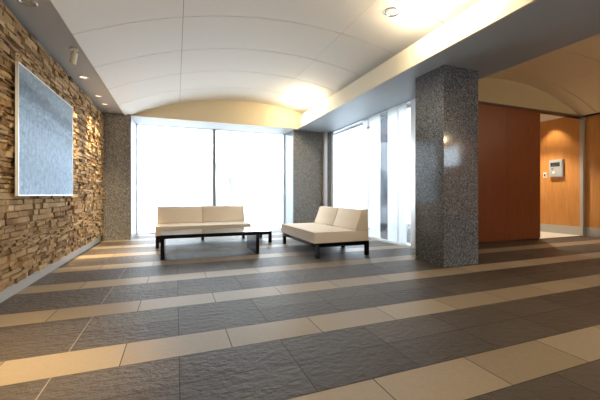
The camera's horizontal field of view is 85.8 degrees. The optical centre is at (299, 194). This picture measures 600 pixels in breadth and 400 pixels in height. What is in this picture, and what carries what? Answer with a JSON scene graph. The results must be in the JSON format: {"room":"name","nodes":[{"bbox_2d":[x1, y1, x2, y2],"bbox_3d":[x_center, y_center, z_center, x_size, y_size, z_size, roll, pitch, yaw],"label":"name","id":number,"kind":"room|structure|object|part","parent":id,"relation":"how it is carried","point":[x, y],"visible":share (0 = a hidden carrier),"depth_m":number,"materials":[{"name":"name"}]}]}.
{"room":"lobby","nodes":[
{"label":"lobby","id":0,"kind":"room"},
{"bbox_2d":[0,0,104,291],"bbox_3d":[-2.540,-0.550,1.865,0.274,3.300,14.898,0,0,-21],"label":"wall","id":1,"kind":"structure","parent":0,"point":[36,232],"depth_m":4.12,"materials":[{"name":"stone"}]},
{"bbox_2d":[15,61,72,195],"bbox_3d":[-3.326,-0.700,4.299,0.028,1.420,1.930,0,0,-21],"label":"wall picture","id":2,"kind":"object","parent":1,"relation":"attached to","point":[43,119],"visible":1,"depth_m":3.94,"materials":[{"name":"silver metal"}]},
{"bbox_2d":[0,236,100,302],"bbox_3d":[-2.350,1.025,1.444,0.017,0.150,13.380,0,0,-21],"label":"baseboard","id":3,"kind":"structure","parent":1,"relation":"attached to","point":[13,289],"depth_m":4.26,"materials":[{"name":"grey"}]},
{"bbox_2d":[2,0,480,135],"bbox_3d":[3.034,-2.471,4.137,12.310,1.058,14.750,0,0,-21],"label":"ceiling","id":4,"kind":"structure","parent":0,"point":[295,55],"depth_m":5.35,"materials":[{"name":"white paint"}]},
{"bbox_2d":[17,0,37,6],"bbox_3d":[-2.792,-1.975,3.309,0.170,0.010,0.170,0,0,-21],"label":"recessed light","id":5,"kind":"object","parent":4,"relation":"in","point":[31,3],"visible":1,"depth_m":3.32,"materials":[{"name":"silver metal"}]},
{"bbox_2d":[69,47,77,64],"bbox_3d":[-3.064,-1.873,4.372,0.108,0.214,0.100,0,0,-21],"label":"spotlight","id":6,"kind":"object","parent":4,"relation":"attached to","point":[73,55],"visible":1,"depth_m":4.35,"materials":[{"name":"beige metal"}]},
{"bbox_2d":[384,7,399,16],"bbox_3d":[1.296,-2.571,4.547,0.218,0.037,0.219,0,0,-16],"label":"recessed light","id":7,"kind":"object","parent":4,"relation":"in","point":[391,11],"visible":1,"depth_m":4.54,"materials":[{"name":"silver metal"}]},
{"bbox_2d":[296,0,599,133],"bbox_3d":[2.838,-2.150,4.116,1.450,0.340,14.650,0,0,-21],"label":"ceiling beam","id":8,"kind":"structure","parent":4,"relation":"attached to","point":[490,37],"depth_m":4.48,"materials":[{"name":"grey paint"}]},
{"bbox_2d":[0,223,599,399],"bbox_3d":[3.009,1.159,4.133,12.160,0.121,14.760,0,0,-21],"label":"floor","id":9,"kind":"structure","parent":0,"point":[216,318],"depth_m":2.74,"materials":[{"name":"tile"}]},
{"bbox_2d":[101,112,129,240],"bbox_3d":[-4.666,-0.440,8.353,0.625,3.079,1.140,0,0,-21],"label":"granite pillar","id":10,"kind":"structure","parent":9,"relation":"on","point":[116,175],"depth_m":7.83,"materials":[{"name":"grey stone"}]},
{"bbox_2d":[130,115,135,239],"bbox_3d":[-4.369,-0.440,8.485,0.016,3.080,1.135,0,0,-21],"label":"trim","id":11,"kind":"structure","parent":10,"relation":"attached to","point":[132,122],"depth_m":8.19,"materials":[{"name":"grey metal"}]},
{"bbox_2d":[160,227,258,259],"bbox_3d":[-1.707,0.890,6.136,1.700,0.420,0.840,0,0,-21],"label":"coffee table","id":12,"kind":"object","parent":9,"relation":"on","point":[252,234],"visible":1,"depth_m":5.98,"materials":[{"name":"black paint"}]},
{"bbox_3d":[-2.472,0.921,5.842,0.062,0.358,0.840,0,0,-21],"label":"leg","id":13,"kind":"part","parent":12,"relation":"part of","materials":[{"name":"black paint"}]},
{"bbox_3d":[-0.943,0.921,6.429,0.062,0.358,0.840,0,0,-21],"label":"leg","id":14,"kind":"part","parent":12,"relation":"part of","materials":[{"name":"black paint"}]},
{"bbox_2d":[136,124,284,233],"bbox_3d":[-2.540,-0.440,9.838,4.410,3.080,0.110,0,0,-21],"label":"window","id":15,"kind":"structure","parent":9,"relation":"on","point":[176,166],"depth_m":9.76,"materials":[{"name":"clear glass"}]},
{"bbox_3d":[-3.592,-0.445,9.440,2.060,3.046,0.012,0,0,-21],"label":"pane","id":16,"kind":"part","parent":15,"relation":"part of","materials":[{"name":"clear glass"}]},
{"bbox_3d":[-1.575,-0.445,10.214,2.180,3.046,0.012,0,0,-21],"label":"pane","id":17,"kind":"part","parent":15,"relation":"part of","materials":[{"name":"clear glass"}]},
{"bbox_2d":[155,205,271,248],"bbox_3d":[-1.973,0.681,7.472,2.467,0.837,0.994,0,0,-21],"label":"sofa","id":18,"kind":"object","parent":9,"relation":"on","point":[168,217],"visible":0.86,"depth_m":7.50,"materials":[{"name":"beige fabric"}]},
{"bbox_3d":[-2.933,1.005,6.643,0.065,0.190,0.065,0,0,-21],"label":"leg","id":19,"kind":"part","parent":18,"relation":"part of","materials":[{"name":"black paint"}]},
{"bbox_2d":[155,222,204,235],"bbox_3d":[-2.664,0.737,7.204,0.984,0.197,0.980,0,0,-21],"label":"seat cushion","id":20,"kind":"object","parent":18,"relation":"on","point":[160,226],"depth_m":6.84,"materials":[{"name":"beige fabric"}]},
{"bbox_2d":[158,206,201,223],"bbox_3d":[-2.791,0.457,7.536,0.982,0.380,0.259,0,0,-21],"label":"cushion","id":21,"kind":"object","parent":18,"relation":"on","point":[166,214],"depth_m":7.48,"materials":[{"name":"beige fabric"}]},
{"bbox_3d":[-1.976,0.873,7.489,2.460,0.075,0.960,0,0,-21],"label":"frame","id":22,"kind":"part","parent":18,"relation":"part of","materials":[{"name":"black paint"}]},
{"bbox_2d":[202,206,243,221],"bbox_3d":[-1.867,0.457,7.891,0.982,0.380,0.259,0,0,-21],"label":"cushion","id":23,"kind":"object","parent":18,"relation":"on","point":[209,213],"depth_m":7.83,"materials":[{"name":"beige fabric"}]},
{"bbox_2d":[203,221,250,228],"bbox_3d":[-1.740,0.737,7.559,0.984,0.197,0.980,0,0,-21],"label":"seat cushion","id":24,"kind":"object","parent":18,"relation":"on","point":[206,224],"depth_m":7.20,"materials":[{"name":"beige fabric"}]},
{"bbox_3d":[-0.697,1.005,7.501,0.065,0.190,0.065,0,0,-21],"label":"leg","id":25,"kind":"part","parent":18,"relation":"part of","materials":[{"name":"black paint"}]},
{"bbox_2d":[285,130,293,223],"bbox_3d":[-0.349,-0.440,10.216,0.032,3.080,0.795,0,0,-21],"label":"window","id":26,"kind":"structure","parent":9,"relation":"on","point":[289,137],"depth_m":10.14,"materials":[{"name":"white glass"}]},
{"bbox_2d":[294,130,322,222],"bbox_3d":[0.129,-0.440,10.407,0.980,3.079,0.740,0,0,-21],"label":"granite pillar","id":27,"kind":"structure","parent":9,"relation":"on","point":[308,146],"depth_m":10.05,"materials":[{"name":"grey stone"}]},
{"bbox_2d":[281,206,368,258],"bbox_3d":[0.420,0.681,6.614,1.094,0.837,1.887,0,0,-21],"label":"sofa","id":28,"kind":"object","parent":9,"relation":"on","point":[333,226],"visible":1,"depth_m":5.98,"materials":[{"name":"beige fabric"}]},
{"bbox_2d":[281,223,329,236],"bbox_3d":[0.247,0.737,7.057,1.080,0.197,0.934,0,0,-21],"label":"seat cushion","id":29,"kind":"object","parent":28,"relation":"on","point":[289,229],"depth_m":6.84,"materials":[{"name":"beige fabric"}]},
{"bbox_3d":[0.299,1.005,5.591,0.065,0.190,0.065,0,0,-21],"label":"leg","id":30,"kind":"part","parent":28,"relation":"part of","materials":[{"name":"black paint"}]},
{"bbox_3d":[0.438,0.873,6.616,1.060,0.075,1.880,0,0,-21],"label":"frame","id":31,"kind":"part","parent":28,"relation":"part of","materials":[{"name":"black paint"}]},
{"bbox_2d":[315,206,339,225],"bbox_3d":[0.625,0.457,7.203,0.259,0.380,0.932,0,0,-21],"label":"cushion","id":32,"kind":"object","parent":28,"relation":"on","point":[326,215],"depth_m":7.11,"materials":[{"name":"beige fabric"}]},
{"bbox_2d":[296,226,367,243],"bbox_3d":[0.584,0.737,6.180,1.080,0.197,0.934,0,0,-21],"label":"seat cushion","id":33,"kind":"object","parent":28,"relation":"on","point":[321,234],"depth_m":5.83,"materials":[{"name":"beige fabric"}]},
{"bbox_2d":[333,208,367,230],"bbox_3d":[0.962,0.457,6.325,0.259,0.380,0.932,0,0,-21],"label":"cushion","id":34,"kind":"object","parent":28,"relation":"on","point":[352,219],"depth_m":6.11,"materials":[{"name":"beige fabric"}]},
{"bbox_3d":[1.228,1.005,5.947,0.065,0.190,0.065,0,0,-21],"label":"leg","id":35,"kind":"part","parent":28,"relation":"part of","materials":[{"name":"black paint"}]},
{"bbox_2d":[323,132,326,205],"bbox_3d":[0.794,-0.440,10.202,0.105,3.080,0.120,0,0,-21],"label":"trim","id":36,"kind":"structure","parent":9,"relation":"on","point":[324,133],"depth_m":10.15,"materials":[{"name":"silver metal"}]},
{"bbox_2d":[327,132,330,206],"bbox_3d":[0.936,-0.440,10.300,0.190,3.080,0.160,0,0,-21],"label":"trim","id":37,"kind":"structure","parent":9,"relation":"on","point":[328,133],"depth_m":10.21,"materials":[{"name":"metal"}]},
{"bbox_2d":[415,65,477,266],"bbox_3d":[2.400,-0.440,5.313,0.710,3.079,0.620,0,0,-21],"label":"granite pillar","id":38,"kind":"structure","parent":9,"relation":"on","point":[446,96],"depth_m":5.05,"materials":[{"name":"grey stone"}]},
{"bbox_2d":[478,78,583,243],"bbox_3d":[5.030,-0.817,7.726,5.610,3.835,0.100,0,0,-21],"label":"wall","id":39,"kind":"structure","parent":0,"point":[508,138],"depth_m":7.65,"materials":[{"name":"red wood"}]},
{"bbox_2d":[331,100,411,247],"bbox_3d":[1.682,-0.440,8.454,0.060,3.080,3.740,0,0,-21],"label":"window","id":40,"kind":"structure","parent":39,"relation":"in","point":[397,115],"depth_m":7.45,"materials":[{"name":"clear glass"}]},
{"bbox_3d":[1.391,-0.453,9.213,0.012,3.005,1.995,0,0,-21],"label":"pane","id":41,"kind":"part","parent":40,"relation":"part of","materials":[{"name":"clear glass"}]},
{"bbox_3d":[2.043,-0.453,7.514,0.012,3.005,1.625,0,0,-21],"label":"pane","id":42,"kind":"part","parent":40,"relation":"part of","materials":[{"name":"clear glass"}]},
{"bbox_2d":[412,99,414,248],"bbox_3d":[2.380,-0.440,6.671,0.085,3.080,0.090,0,0,-21],"label":"trim","id":43,"kind":"structure","parent":39,"relation":"attached to","point":[413,100],"depth_m":6.66,"materials":[{"name":"silver metal"}]},
{"bbox_2d":[478,101,585,118],"bbox_3d":[4.994,-2.092,7.709,5.690,0.045,0.145,0,0,-21],"label":"trim","id":44,"kind":"structure","parent":39,"relation":"attached to","point":[480,102],"depth_m":8.04,"materials":[{"name":"brown wood"}]},
{"bbox_2d":[541,236,577,238],"bbox_3d":[6.810,1.122,8.380,1.811,0.056,0.065,0,0,-21],"label":"trim","id":45,"kind":"structure","parent":39,"relation":"attached to","point":[568,236],"depth_m":8.31,"materials":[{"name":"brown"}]},
{"bbox_2d":[579,117,585,235],"bbox_3d":[7.581,-0.487,8.678,0.105,3.162,0.110,0,0,-21],"label":"steel post","id":46,"kind":"object","parent":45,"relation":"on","point":[582,120],"visible":1,"depth_m":8.67,"materials":[{"name":"grey metal"}]},
{"bbox_2d":[484,34,599,114],"bbox_3d":[6.779,-2.433,3.074,5.260,0.637,9.880,0,0,-21],"label":"ceiling","id":47,"kind":"structure","parent":0,"point":[570,74],"depth_m":7.18,"materials":[{"name":"beige paint"}]},
{"bbox_2d":[540,114,563,121],"bbox_3d":[6.163,-2.260,9.853,2.170,0.120,3.020,0,0,-21],"label":"ceiling","id":48,"kind":"structure","parent":0,"point":[543,117],"depth_m":9.17,"materials":[{"name":"white paint"}]},
{"bbox_2d":[540,114,599,227],"bbox_3d":[8.936,-0.680,5.519,0.100,3.080,12.900,0,0,-21],"label":"wall","id":49,"kind":"structure","parent":0,"point":[559,138],"depth_m":9.05,"materials":[{"name":"orange wood"}]},
{"bbox_2d":[549,159,563,176],"bbox_3d":[7.378,-0.770,9.302,0.096,0.500,0.350,0,0,-21],"label":"intercom panel","id":50,"kind":"object","parent":49,"relation":"attached to","point":[556,167],"visible":1,"depth_m":9.27,"materials":[{"name":"silver metal"}]},
{"bbox_2d":[540,223,599,236],"bbox_3d":[8.934,0.980,5.518,0.104,0.240,12.900,0,0,-21],"label":"baseboard","id":51,"kind":"structure","parent":49,"relation":"attached to","point":[563,229],"depth_m":9.05,"materials":[{"name":"beige stone"}]},
{"label":"outside","id":52,"kind":"structure","parent":0,"visible":0},
{"bbox_2d":[334,200,409,223],"bbox_3d":[-7.064,1.210,32.352,90.000,0.180,54.530,0,0,-21],"label":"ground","id":53,"kind":"structure","parent":52,"point":[355,204],"depth_m":38.09,"materials":[{"name":"white"}]},
{"bbox_2d":[380,108,409,229],"bbox_3d":[2.738,-1.030,10.585,1.500,4.300,0.800,0,0,-21],"label":"pillar","id":54,"kind":"structure","parent":53,"relation":"on","point":[383,121],"depth_m":10.24,"materials":[{"name":"beige paint"}]}
]}

